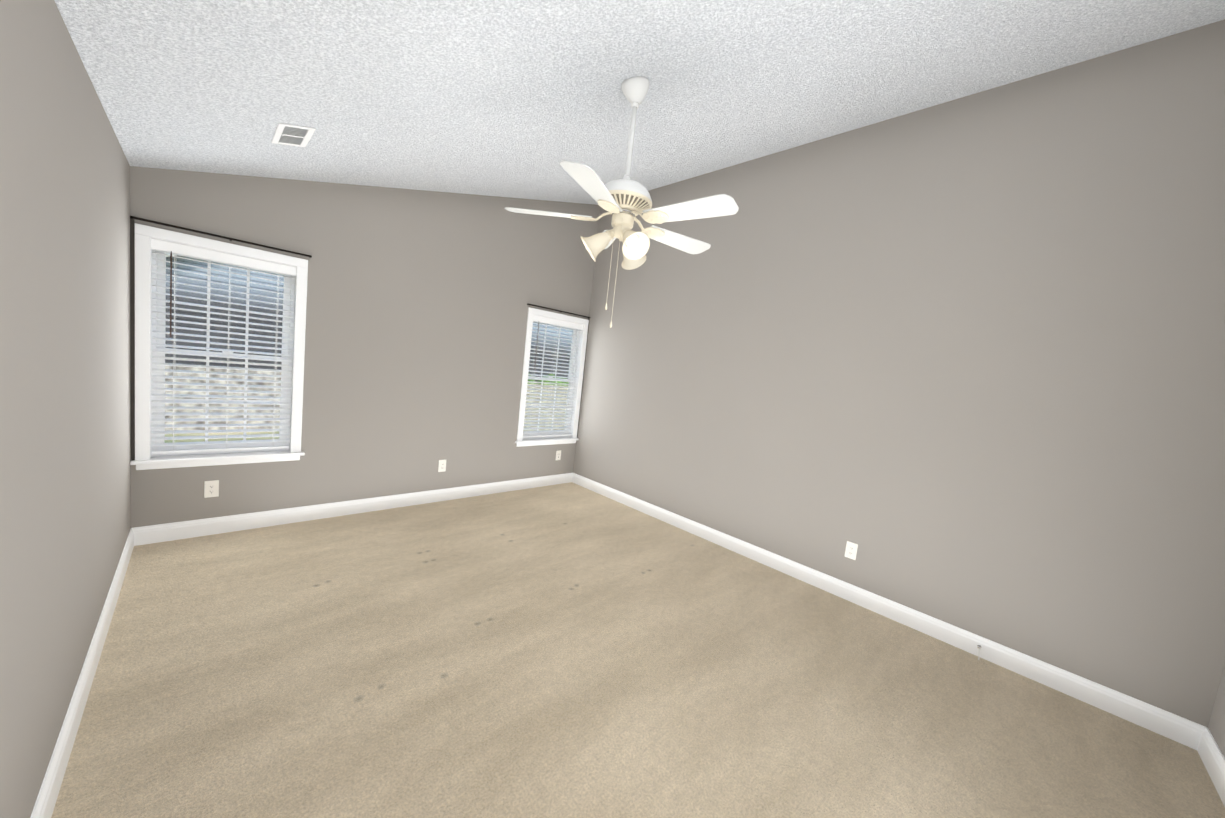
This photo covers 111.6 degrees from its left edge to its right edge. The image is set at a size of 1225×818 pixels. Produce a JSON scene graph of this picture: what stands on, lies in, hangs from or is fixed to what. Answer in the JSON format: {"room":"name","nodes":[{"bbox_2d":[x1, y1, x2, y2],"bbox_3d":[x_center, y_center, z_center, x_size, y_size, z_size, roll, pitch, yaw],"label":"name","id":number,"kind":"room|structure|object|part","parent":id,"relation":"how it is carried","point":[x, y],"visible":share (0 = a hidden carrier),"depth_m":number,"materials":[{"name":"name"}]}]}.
{"room":"empty bedroom","nodes":[
{"label":"empty bedroom","id":0,"kind":"room"},
{"bbox_2d":[0,0,130,817],"bbox_3d":[-1.378,-0.679,0.834,0.150,3.950,5.200,1,8,-45],"label":"wall","id":1,"kind":"structure","parent":0,"point":[65,455],"depth_m":1.29,"materials":[{"name":"paint"}]},
{"bbox_2d":[30,528,133,817],"bbox_3d":[-1.527,1.214,1.076,0.015,0.125,4.900,1,8,-45],"label":"baseboard","id":2,"kind":"structure","parent":1,"relation":"attached to","point":[45,803],"depth_m":1.55,"materials":[{"name":"white wood"}]},
{"bbox_2d":[130,166,599,527],"bbox_3d":[-1.724,-1.025,4.006,3.812,3.950,0.150,1,8,-45],"label":"wall","id":3,"kind":"structure","parent":0,"point":[418,301],"depth_m":3.73,"materials":[{"name":"paint"}]},
{"bbox_2d":[204,480,218,497],"bbox_3d":[-2.926,0.584,3.038,0.076,0.124,0.007,1,8,-45],"label":"electrical outlet","id":4,"kind":"object","parent":3,"relation":"attached to","point":[211,488],"visible":1,"depth_m":3.04,"materials":[{"name":"white plastic"}]},
{"bbox_2d":[130,450,304,464],"bbox_3d":[-2.857,0.352,3.082,0.926,0.024,0.119,1,8,-45],"label":"window sill","id":5,"kind":"structure","parent":3,"relation":"attached to","point":[200,457],"depth_m":3.02,"materials":[{"name":"white wood"}]},
{"bbox_2d":[130,219,307,469],"bbox_3d":[-2.828,-0.398,3.046,0.904,1.608,0.189,1,8,-45],"label":"window","id":6,"kind":"structure","parent":3,"relation":"in","point":[144,312],"depth_m":2.94,"materials":[{"name":"white"}]},
{"bbox_2d":[170,251,171,336],"bbox_3d":[-2.929,-0.759,2.762,0.007,0.560,0.013,1,8,-45],"label":"blind wand","id":7,"kind":"object","parent":6,"relation":"hanging from","point":[170,293],"visible":1,"depth_m":2.76,"materials":[{"name":"brown"}]},
{"bbox_2d":[173,253,175,448],"bbox_3d":[-2.969,-0.381,2.819,0.002,1.358,0.002,1,8,-45],"label":"blind cord","id":8,"kind":"object","parent":6,"relation":"hanging from","point":[174,253],"depth_m":2.84,"materials":[{"name":"white fabric"}]},
{"bbox_3d":[-2.849,0.388,3.070,0.878,0.044,0.015,1,8,-45],"label":"window apron","id":9,"kind":"part","parent":6,"relation":"part of","materials":[{"name":"white wood"}]},
{"bbox_2d":[165,357,280,440],"bbox_3d":[-2.863,-0.061,3.090,0.628,0.634,0.006,1,8,-45],"label":"window grille","id":10,"kind":"object","parent":6,"relation":"attached to","point":[246,360],"depth_m":3.05,"materials":[{"name":"white plastic"}]},
{"bbox_3d":[-2.841,-0.391,3.073,0.708,1.398,0.052,1,8,-45],"label":"window sash","id":11,"kind":"part","parent":6,"relation":"part of","materials":[{"name":"white plastic"}]},
{"bbox_2d":[167,261,280,353],"bbox_3d":[-2.809,-0.729,3.046,0.628,0.636,0.006,1,8,-45],"label":"window grille","id":12,"kind":"object","parent":6,"relation":"attached to","point":[208,333],"depth_m":3.00,"materials":[{"name":"white plastic"}]},
{"bbox_3d":[-2.790,-0.393,3.022,0.754,1.420,0.057,1,8,-45],"label":"window blind rails","id":13,"kind":"part","parent":6,"relation":"part of","materials":[{"name":"white plastic"}]},
{"bbox_3d":[-2.840,-0.397,3.072,0.636,1.314,0.032,1,8,-45],"label":"glass","id":14,"kind":"part","parent":6,"relation":"part of","materials":[{"name":"clear glass"}]},
{"bbox_2d":[226,264,230,448],"bbox_3d":[-2.777,-0.378,3.009,0.002,1.358,0.002,1,8,-45],"label":"blind cord","id":15,"kind":"object","parent":6,"relation":"hanging from","point":[228,350],"depth_m":3.02,"materials":[{"name":"white fabric"}]},
{"bbox_2d":[272,273,279,445],"bbox_3d":[-2.585,-0.376,3.198,0.002,1.358,0.002,1,8,-45],"label":"blind cord","id":16,"kind":"object","parent":6,"relation":"hanging from","point":[278,273],"depth_m":3.21,"materials":[{"name":"white fabric"}]},
{"bbox_2d":[130,216,311,257],"bbox_3d":[-2.667,-1.185,2.911,0.923,0.019,0.034,1,8,-45],"label":"curtain rod","id":17,"kind":"object","parent":3,"relation":"attached to","point":[197,231],"visible":0.94,"depth_m":2.85,"materials":[{"name":"brown metal"}]},
{"bbox_2d":[132,473,572,545],"bbox_3d":[-1.875,0.879,4.131,3.812,0.125,0.015,1,8,-45],"label":"baseboard","id":18,"kind":"structure","parent":3,"relation":"attached to","point":[150,534],"depth_m":3.52,"materials":[{"name":"white wood"}]},
{"bbox_2d":[438,460,445,471],"bbox_3d":[-1.725,0.576,4.221,0.076,0.124,0.007,1,8,-45],"label":"electrical outlet","id":19,"kind":"object","parent":3,"relation":"attached to","point":[442,466],"visible":1,"depth_m":4.22,"materials":[{"name":"white plastic"}]},
{"bbox_2d":[515,437,578,443],"bbox_3d":[-0.805,0.380,5.112,0.919,0.024,0.119,1,8,-45],"label":"window sill","id":20,"kind":"structure","parent":3,"relation":"attached to","point":[537,440],"depth_m":5.08,"materials":[{"name":"white wood"}]},
{"bbox_2d":[516,307,588,446],"bbox_3d":[-0.759,-0.369,5.093,0.897,1.608,0.189,1,8,-45],"label":"window","id":21,"kind":"structure","parent":3,"relation":"in","point":[525,374],"depth_m":5.09,"materials":[{"name":"white"}]},
{"bbox_2d":[528,322,539,435],"bbox_3d":[-0.911,-0.352,4.854,0.002,1.358,0.002,1,8,-45],"label":"blind cord","id":22,"kind":"object","parent":21,"relation":"hanging from","point":[539,322],"depth_m":4.87,"materials":[{"name":"white fabric"}]},
{"bbox_2d":[534,323,538,369],"bbox_3d":[-0.871,-0.731,4.798,0.007,0.560,0.013,1,8,-45],"label":"blind wand","id":23,"kind":"object","parent":21,"relation":"hanging from","point":[536,346],"visible":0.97,"depth_m":4.80,"materials":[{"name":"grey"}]},
{"bbox_3d":[-0.790,0.417,5.105,0.878,0.044,0.015,1,8,-45],"label":"window apron","id":24,"kind":"part","parent":21,"relation":"part of","materials":[{"name":"white wood"}]},
{"bbox_2d":[526,380,566,430],"bbox_3d":[-0.805,-0.032,5.126,0.628,0.634,0.006,1,8,-45],"label":"window grille","id":25,"kind":"object","parent":21,"relation":"attached to","point":[542,380],"depth_m":5.10,"materials":[{"name":"white plastic"}]},
{"bbox_3d":[-0.782,-0.368,5.108,0.636,1.314,0.032,1,8,-45],"label":"glass","id":26,"kind":"part","parent":21,"relation":"part of","materials":[{"name":"clear glass"}]},
{"bbox_3d":[-0.783,-0.362,5.108,0.708,1.398,0.052,1,8,-45],"label":"window sash","id":27,"kind":"part","parent":21,"relation":"part of","materials":[{"name":"white plastic"}]},
{"bbox_2d":[531,324,570,377],"bbox_3d":[-0.751,-0.700,5.081,0.628,0.636,0.006,1,8,-45],"label":"window grille","id":28,"kind":"object","parent":21,"relation":"attached to","point":[555,375],"depth_m":5.04,"materials":[{"name":"white plastic"}]},
{"bbox_2d":[548,326,557,429],"bbox_3d":[-0.719,-0.350,5.044,0.002,1.358,0.002,1,8,-45],"label":"blind cord","id":29,"kind":"object","parent":21,"relation":"hanging from","point":[552,378],"depth_m":5.05,"materials":[{"name":"white fabric"}]},
{"bbox_3d":[-0.732,-0.364,5.058,0.754,1.420,0.057,1,8,-45],"label":"window blind rails","id":30,"kind":"part","parent":21,"relation":"part of","materials":[{"name":"white plastic"}]},
{"bbox_2d":[565,331,575,432],"bbox_3d":[-0.527,-0.347,5.234,0.002,1.358,0.002,1,8,-45],"label":"blind cord","id":31,"kind":"object","parent":21,"relation":"hanging from","point":[575,331],"depth_m":5.23,"materials":[{"name":"white fabric"}]},
{"bbox_2d":[556,450,560,459],"bbox_3d":[-0.681,0.585,5.253,0.076,0.124,0.007,1,8,-45],"label":"electrical outlet","id":32,"kind":"object","parent":3,"relation":"attached to","point":[558,455],"visible":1,"depth_m":5.25,"materials":[{"name":"white plastic"}]},
{"bbox_2d":[527,304,590,317],"bbox_3d":[-0.614,-1.156,4.942,0.916,0.019,0.034,1,8,-45],"label":"curtain rod","id":33,"kind":"object","parent":3,"relation":"attached to","point":[558,310],"visible":1,"depth_m":4.91,"materials":[{"name":"brown metal"}]},
{"bbox_2d":[51,482,1224,817],"bbox_3d":[-0.190,1.344,2.421,4.112,0.100,5.200,1,8,-45],"label":"floor","id":34,"kind":"structure","parent":0,"point":[593,666],"depth_m":1.98,"materials":[{"name":"carpet"}]},
{"bbox_2d":[54,0,1224,204],"bbox_3d":[0.149,-1.734,2.122,4.112,1.317,5.200,1,8,-45],"label":"ceiling","id":35,"kind":"structure","parent":0,"point":[523,99],"depth_m":1.99,"materials":[{"name":"white paint"}]},
{"bbox_2d":[271,123,315,146],"bbox_3d":[-1.796,-1.535,2.339,0.159,0.051,0.330,1,8,-45],"label":"ceiling vent","id":36,"kind":"object","parent":35,"relation":"in","point":[291,135],"visible":1,"depth_m":2.33,"materials":[{"name":"white metal"}]},
{"bbox_2d":[505,76,738,327],"bbox_3d":[0.094,-1.041,2.164,1.178,1.246,1.171,1,8,-45],"label":"ceiling fan","id":37,"kind":"object","parent":35,"relation":"hanging from","point":[626,200],"visible":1,"depth_m":2.07,"materials":[{"name":"white"}]},
{"bbox_2d":[573,19,1224,726],"bbox_3d":[1.439,-0.640,3.620,0.150,3.950,5.200,1,8,-45],"label":"wall","id":38,"kind":"structure","parent":0,"point":[959,363],"depth_m":2.62,"materials":[{"name":"paint"}]},
{"bbox_2d":[845,541,857,559],"bbox_3d":[1.792,1.063,3.126,0.007,0.124,0.076,1,8,-45],"label":"electrical outlet","id":39,"kind":"object","parent":38,"relation":"attached to","point":[851,550],"visible":1,"depth_m":3.12,"materials":[{"name":"white plastic"}]},
{"bbox_2d":[572,473,1205,749],"bbox_3d":[1.172,1.252,3.746,0.015,0.125,4.900,1,8,-45],"label":"baseboard","id":40,"kind":"structure","parent":38,"relation":"attached to","point":[1176,728],"depth_m":2.69,"materials":[{"name":"white wood"}]},
{"bbox_2d":[977,645,981,659],"bbox_3d":[2.272,1.510,2.586,0.047,0.075,0.023,1,8,-45],"label":"stub","id":41,"kind":"object","parent":40,"relation":"attached to","point":[979,647],"visible":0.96,"depth_m":2.58,"materials":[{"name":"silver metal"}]},
{"bbox_2d":[1208,665,1224,757],"bbox_3d":[1.785,-0.294,0.448,3.812,3.950,0.150,1,8,-45],"label":"wall","id":42,"kind":"structure","parent":0,"point":[1216,726],"depth_m":1.95,"materials":[{"name":"paint"}]},
{"bbox_2d":[1197,727,1224,806],"bbox_3d":[1.520,1.587,0.690,3.812,0.125,0.015,1,8,-45],"label":"baseboard","id":43,"kind":"structure","parent":42,"relation":"attached to","point":[1211,755],"depth_m":1.89,"materials":[{"name":"white wood"}]},
{"label":"outside","id":44,"kind":"structure","parent":0,"visible":0},
{"bbox_2d":[165,431,278,442],"bbox_3d":[-14.487,-1.395,19.625,80.000,0.100,80.000,1,8,-45],"label":"ground","id":45,"kind":"structure","parent":44,"point":[212,434],"depth_m":7.68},
{"bbox_2d":[165,366,280,430],"bbox_3d":[-5.324,-0.568,14.616,17.040,1.217,6.030,1,8,-45],"label":"foundation","id":46,"kind":"object","parent":45,"relation":"on","point":[219,393],"depth_m":8.13,"materials":[{"name":"grey stone"}]},
{"bbox_2d":[165,256,572,381],"bbox_3d":[-4.988,-3.716,14.321,17.000,5.140,6.000,1,8,-45],"label":"house","id":47,"kind":"structure","parent":46,"relation":"on","point":[201,283],"depth_m":8.08,"materials":[{"name":"grey"}]},
{"bbox_2d":[523,383,567,430],"bbox_3d":[-0.790,0.066,12.184,7.040,1.418,0.060,1,8,-45],"label":"fence","id":48,"kind":"object","parent":45,"relation":"on","point":[545,408],"depth_m":11.14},
{"bbox_2d":[528,373,568,385],"bbox_3d":[-0.800,-0.222,13.332,7.486,1.765,1.723,1,8,-45],"label":"shrubs","id":49,"kind":"object","parent":45,"relation":"on","point":[549,381],"depth_m":11.86,"materials":[{"name":"green plant"}]}
]}

